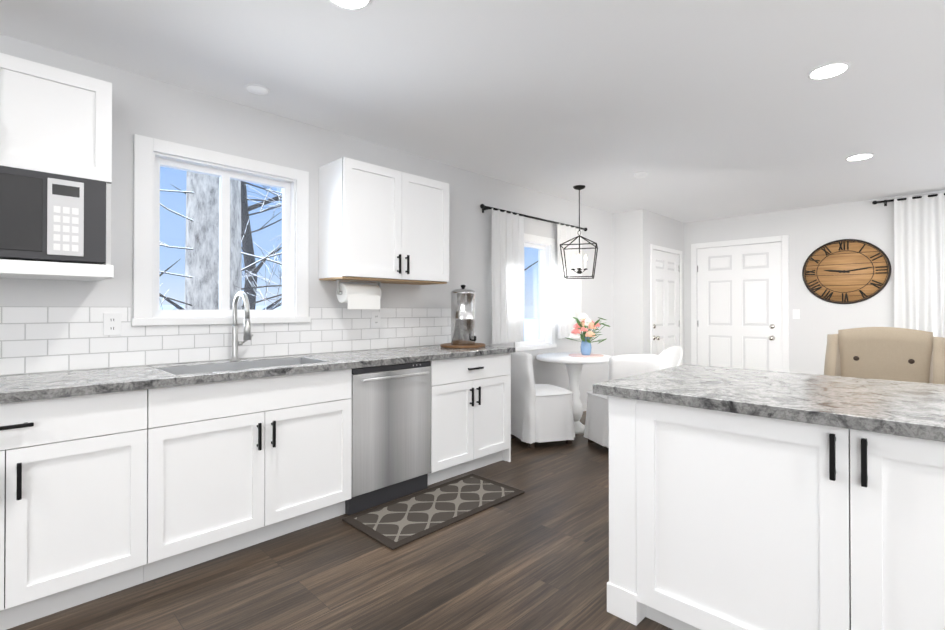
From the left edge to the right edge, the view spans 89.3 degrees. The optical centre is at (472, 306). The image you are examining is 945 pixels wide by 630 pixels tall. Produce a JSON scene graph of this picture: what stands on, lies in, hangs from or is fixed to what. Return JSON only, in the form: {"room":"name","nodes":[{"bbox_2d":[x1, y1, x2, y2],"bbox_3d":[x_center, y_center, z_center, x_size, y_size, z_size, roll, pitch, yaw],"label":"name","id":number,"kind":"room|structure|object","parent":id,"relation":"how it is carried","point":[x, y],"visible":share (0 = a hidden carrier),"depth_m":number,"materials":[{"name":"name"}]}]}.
{"room":"kitchen and dining room","nodes":[
{"label":"kitchen and dining room","id":0,"kind":"room"},
{"bbox_2d":[0,34,619,403],"bbox_3d":[-1.574,-0.006,2.900,0.160,2.480,9.920,0,0,44],"label":"wall","id":1,"kind":"structure","parent":0,"point":[616,292],"depth_m":3.31,"materials":[{"name":"white paint"}]},
{"bbox_2d":[0,53,113,280],"bbox_3d":[-2.067,-0.584,1.999,0.397,0.900,0.860,0,0,44],"label":"upper cabinet","id":2,"kind":"object","parent":1,"relation":"attached to","point":[53,120],"visible":0.94,"depth_m":2.07,"materials":[{"name":"white wood"}]},
{"bbox_2d":[0,165,105,263],"bbox_3d":[-2.055,-0.379,2.004,0.371,0.376,0.785,0,0,44],"label":"microwave","id":3,"kind":"object","parent":2,"relation":"in","point":[48,217],"visible":0.98,"depth_m":2.02,"materials":[{"name":"grey metal"}]},
{"bbox_2d":[131,134,310,325],"bbox_3d":[-1.499,-0.406,2.934,0.161,1.020,1.000,0,0,44],"label":"kitchen window","id":4,"kind":"structure","parent":1,"relation":"in","point":[149,160],"depth_m":2.88,"materials":[{"name":"white wood"}]},
{"bbox_2d":[0,306,450,375],"bbox_3d":[-1.604,0.159,2.746,0.008,0.316,4.260,0,0,44],"label":"tile backsplash","id":5,"kind":"structure","parent":1,"relation":"attached to","point":[39,339],"depth_m":2.69,"materials":[{"name":"white tile"}]},
{"bbox_2d":[103,313,120,335],"bbox_3d":[-1.862,0.089,2.473,0.007,0.116,0.075,0,0,44],"label":"electrical outlet","id":6,"kind":"object","parent":5,"relation":"attached to","point":[111,323],"depth_m":2.47,"materials":[{"name":"white plastic"}]},
{"bbox_2d":[372,312,379,326],"bbox_3d":[-0.729,0.096,3.626,0.007,0.116,0.075,0,0,44],"label":"electrical outlet","id":7,"kind":"object","parent":5,"relation":"attached to","point":[375,315],"depth_m":3.62,"materials":[{"name":"white plastic"}]},
{"bbox_2d":[319,157,448,284],"bbox_3d":[-0.609,-0.573,3.504,0.368,0.780,0.920,0,0,44],"label":"upper cabinet","id":8,"kind":"object","parent":1,"relation":"attached to","point":[381,224],"visible":1,"depth_m":3.29,"materials":[{"name":"white wood"}]},
{"bbox_2d":[336,280,380,308],"bbox_3d":[-0.793,-0.083,3.352,0.130,0.199,0.340,0,0,44],"label":"paper towel holder","id":9,"kind":"object","parent":8,"relation":"attached to","point":[359,296],"visible":1,"depth_m":3.29,"materials":[{"name":"white paper"}]},
{"bbox_2d":[480,204,587,343],"bbox_3d":[0.693,-0.302,5.006,0.120,1.295,1.814,0,0,44],"label":"curtain","id":10,"kind":"object","parent":1,"relation":"hanging from","point":[508,280],"visible":0.96,"depth_m":4.70,"materials":[{"name":"white fabric"}]},
{"bbox_2d":[514,233,556,350],"bbox_3d":[0.621,-0.154,5.090,0.161,1.200,0.720,0,0,44],"label":"dining room window","id":11,"kind":"structure","parent":1,"relation":"in","point":[545,246],"depth_m":5.25,"materials":[{"name":"white wood"}]},
{"bbox_2d":[582,403,586,410],"bbox_3d":[0.907,1.202,5.292,0.014,0.090,2.699,0,0,44],"label":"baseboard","id":12,"kind":"structure","parent":1,"relation":"attached to","point":[584,406],"depth_m":5.70,"materials":[{"name":"white"}]},
{"bbox_2d":[7,411,672,629],"bbox_3d":[1.239,1.283,1.075,6.720,0.120,11.270,0,0,44],"label":"floor","id":13,"kind":"structure","parent":0,"point":[535,556],"depth_m":2.17,"materials":[{"name":"brown wood"}]},
{"bbox_2d":[0,387,167,629],"bbox_3d":[-1.939,0.791,1.976,0.598,0.876,1.009,0,0,44],"label":"base cabinet","id":14,"kind":"object","parent":13,"relation":"on","point":[103,494],"depth_m":1.93,"materials":[{"name":"white wood"}]},
{"bbox_2d":[0,345,514,403],"bbox_3d":[-1.377,0.416,2.522,0.638,0.200,4.260,0,0,44],"label":"countertop","id":15,"kind":"structure","parent":14,"relation":"on","point":[31,387],"depth_m":2.41,"materials":[{"name":"stone"}]},
{"bbox_2d":[230,291,252,360],"bbox_3d":[-1.315,0.113,2.796,0.238,0.408,0.132,0,0,44],"label":"faucet","id":16,"kind":"object","parent":15,"relation":"on","point":[247,336],"visible":1,"depth_m":2.81,"materials":[{"name":"silver metal"}]},
{"bbox_2d":[440,343,485,348],"bbox_3d":[-0.076,0.312,3.880,0.344,0.022,0.385,0,0,44],"label":"cutting board","id":17,"kind":"object","parent":15,"relation":"on","point":[449,345],"visible":0.92,"depth_m":3.76,"materials":[{"name":"brown wood"}]},
{"bbox_2d":[451,285,475,344],"bbox_3d":[-0.061,0.062,3.866,0.243,0.485,0.201,0,0,44],"label":"dispenser","id":18,"kind":"object","parent":17,"relation":"on","point":[463,316],"visible":1,"depth_m":3.80,"materials":[{"name":"silver metal"}]},
{"bbox_2d":[168,385,351,573],"bbox_3d":[-1.295,0.887,2.631,0.598,0.690,1.070,0,0,44],"label":"base cabinet","id":19,"kind":"object","parent":13,"relation":"on","point":[245,470],"depth_m":2.41,"materials":[{"name":"white wood"}]},
{"bbox_2d":[345,361,430,514],"bbox_3d":[-0.690,0.799,3.216,0.630,0.872,0.607,0,0,44],"label":"dishwasher","id":20,"kind":"object","parent":13,"relation":"on","point":[391,432],"visible":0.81,"depth_m":3.00,"materials":[{"name":"grey metal"}]},
{"bbox_2d":[342,474,524,549],"bbox_3d":[-0.202,1.228,2.968,0.490,0.010,1.070,0,0,44],"label":"kitchen mat","id":21,"kind":"object","parent":13,"relation":"on","point":[395,524],"visible":1,"depth_m":2.87,"materials":[{"name":"grey fabric"}]},
{"bbox_2d":[428,353,510,484],"bbox_3d":[-0.199,0.801,3.747,0.598,0.876,0.833,0,0,44],"label":"base cabinet","id":22,"kind":"object","parent":13,"relation":"on","point":[471,396],"depth_m":3.50,"materials":[{"name":"white wood"}]},
{"bbox_2d":[511,350,574,447],"bbox_3d":[0.622,0.823,4.450,0.635,0.840,0.640,0,0,44],"label":"chair","id":23,"kind":"object","parent":13,"relation":"on","point":[540,413],"visible":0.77,"depth_m":4.24,"materials":[{"name":"white fabric"}]},
{"bbox_2d":[536,352,610,433],"bbox_3d":[1.026,0.869,4.827,0.760,0.752,0.760,0,0,44],"label":"dining table","id":24,"kind":"object","parent":13,"relation":"on","point":[574,365],"visible":0.71,"depth_m":4.75,"materials":[{"name":"white wood"}]},
{"bbox_2d":[569,353,603,357],"bbox_3d":[1.139,0.487,4.801,0.350,0.010,0.350,0,0,44],"label":"placemat","id":25,"kind":"object","parent":24,"relation":"on","point":[586,356],"visible":0.9,"depth_m":4.75,"materials":[{"name":"pink"}]},
{"bbox_2d":[567,313,610,354],"bbox_3d":[1.159,0.272,4.808,0.475,0.420,0.467,0,0,44],"label":"vase","id":26,"kind":"object","parent":25,"relation":"on","point":[579,327],"visible":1,"depth_m":4.75,"materials":[{"name":"blue glass"}]},
{"bbox_2d":[584,354,660,447],"bbox_3d":[1.318,0.821,4.252,0.654,0.840,0.650,0,0,44],"label":"chair","id":27,"kind":"object","parent":13,"relation":"on","point":[596,429],"visible":0.31,"depth_m":4.05,"materials":[{"name":"white fabric"}]},
{"bbox_2d":[658,346,682,369],"bbox_3d":[2.145,0.848,5.448,0.459,0.801,0.457,0,0,44],"label":"shell chair","id":28,"kind":"object","parent":13,"relation":"on","point":[672,356],"visible":0.25,"depth_m":5.56,"materials":[{"name":"white fabric"}]},
{"bbox_2d":[607,396,944,629],"bbox_3d":[1.301,0.788,1.598,1.550,0.875,0.649,0,0,44],"label":"kitchen island","id":29,"kind":"object","parent":13,"relation":"on","point":[720,520],"visible":0.92,"depth_m":1.55,"materials":[{"name":"white wood"}]},
{"bbox_2d":[593,364,944,441],"bbox_3d":[1.436,0.331,1.702,1.688,0.040,0.986,0,0,44],"label":"island countertop","id":30,"kind":"structure","parent":29,"relation":"on","point":[906,409],"depth_m":1.70,"materials":[{"name":"stone"}]},
{"bbox_2d":[824,327,944,383],"bbox_3d":[2.219,0.673,2.603,0.530,1.118,0.620,0,0,44],"label":"chair","id":31,"kind":"object","parent":13,"relation":"on","point":[898,354],"visible":0.29,"depth_m":2.73,"materials":[{"name":"beige fabric"}]},
{"bbox_2d":[0,0,944,222],"bbox_3d":[1.239,-1.317,1.090,6.720,0.120,11.270,0,0,44],"label":"ceiling","id":32,"kind":"structure","parent":0,"point":[698,110],"depth_m":2.64,"materials":[{"name":"white paint"}]},
{"bbox_2d":[244,84,269,94],"bbox_3d":[-1.233,-1.244,2.740,0.135,0.006,0.135,0,0,38],"label":"recessed light","id":33,"kind":"object","parent":32,"relation":"in","point":[257,89],"depth_m":2.73,"materials":[{"name":"white plastic"}]},
{"bbox_2d":[329,0,371,9],"bbox_3d":[-0.497,-1.249,1.919,0.187,0.006,0.187,0,0,5],"label":"recessed light","id":34,"kind":"object","parent":32,"relation":"in","point":[344,4],"depth_m":1.97,"materials":[{"name":"white"}]},
{"bbox_2d":[560,185,597,278],"bbox_3d":[1.096,-0.763,4.907,0.364,0.942,0.364,0,0,16],"label":"pendant lantern","id":35,"kind":"object","parent":32,"relation":"hanging from","point":[579,187],"visible":1,"depth_m":4.89,"materials":[{"name":"black metal"}]},
{"bbox_2d":[634,172,647,177],"bbox_3d":[1.560,-1.221,4.440,0.124,0.032,0.124,0,0,44],"label":"smoke detector","id":36,"kind":"object","parent":32,"relation":"attached to","point":[640,174],"visible":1,"depth_m":4.40,"materials":[{"name":"white plastic"}]},
{"bbox_2d":[807,61,850,79],"bbox_3d":[1.881,-1.245,2.527,0.187,0.006,0.187,0,0,38],"label":"recessed light","id":37,"kind":"object","parent":32,"relation":"in","point":[829,70],"depth_m":2.51,"materials":[{"name":"white"}]},
{"bbox_2d":[845,153,873,160],"bbox_3d":[3.198,-1.237,3.952,0.187,0.006,0.187,0,0,5],"label":"recessed light","id":38,"kind":"object","parent":32,"relation":"in","point":[865,155],"depth_m":3.94,"materials":[{"name":"white"}]},
{"bbox_2d":[628,209,683,364],"bbox_3d":[2.542,0.015,6.524,0.170,2.480,1.340,0,0,44],"label":"wall","id":39,"kind":"structure","parent":0,"point":[645,227],"depth_m":6.09,"materials":[{"name":"white paint"}]},
{"bbox_2d":[650,244,682,364],"bbox_3d":[2.643,0.227,6.487,0.115,2.055,1.020,0,0,44],"label":"closet door","id":40,"kind":"structure","parent":39,"relation":"in","point":[664,300],"depth_m":6.47,"materials":[{"name":"white wood"}]},
{"bbox_2d":[684,190,944,374],"bbox_3d":[5.207,0.006,4.964,6.140,2.480,0.170,0,0,44],"label":"wall","id":41,"kind":"structure","parent":0,"point":[808,229],"depth_m":5.88,"materials":[{"name":"white paint"}]},
{"bbox_2d":[691,235,788,371],"bbox_3d":[3.566,0.174,6.453,1.190,2.160,0.115,0,0,44],"label":"entry door","id":42,"kind":"structure","parent":41,"relation":"in","point":[740,306],"depth_m":6.43,"materials":[{"name":"white wood"}]},
{"bbox_2d":[793,309,799,318],"bbox_3d":[4.050,0.091,5.986,0.075,0.120,0.011,0,0,44],"label":"switch plate","id":43,"kind":"object","parent":41,"relation":"attached to","point":[796,313],"visible":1,"depth_m":5.98,"materials":[{"name":"white plastic"}]},
{"bbox_2d":[802,239,890,303],"bbox_3d":[4.386,-0.415,5.642,0.834,0.768,0.034,0,0,44],"label":"wall clock","id":44,"kind":"object","parent":41,"relation":"attached to","point":[846,271],"visible":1,"depth_m":5.63,"materials":[{"name":"brown wood"}]},
{"bbox_2d":[872,193,944,337],"bbox_3d":[5.548,0.005,4.397,2.874,2.435,0.178,0,0,44],"label":"curtain","id":45,"kind":"object","parent":41,"relation":"hanging from","point":[919,262],"visible":0.69,"depth_m":5.12,"materials":[{"name":"white fabric"}]},
{"label":"outside","id":46,"kind":"structure","parent":0,"visible":0},
{"bbox_2d":[524,319,537,340],"bbox_3d":[1.147,1.774,5.544,120.000,0.150,130.000,0,0,44],"label":"snow","id":47,"kind":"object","parent":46,"point":[529,326],"depth_m":40.19,"materials":[{"name":"white"}]},
{"bbox_2d":[159,171,281,309],"bbox_3d":[-1.978,-1.005,4.936,2.784,5.500,4.708,0,0,44],"label":"tree","id":48,"kind":"object","parent":47,"relation":"on","point":[204,209],"depth_m":4.25,"materials":[{"name":"grey plant"}]},
{"bbox_2d":[159,182,537,309],"bbox_3d":[-3.971,-2.224,10.197,10.471,8.016,12.685,0,0,44],"label":"trees","id":49,"kind":"object","parent":47,"relation":"on","point":[246,248],"depth_m":8.71,"materials":[{"name":"grey plant"}]}
]}

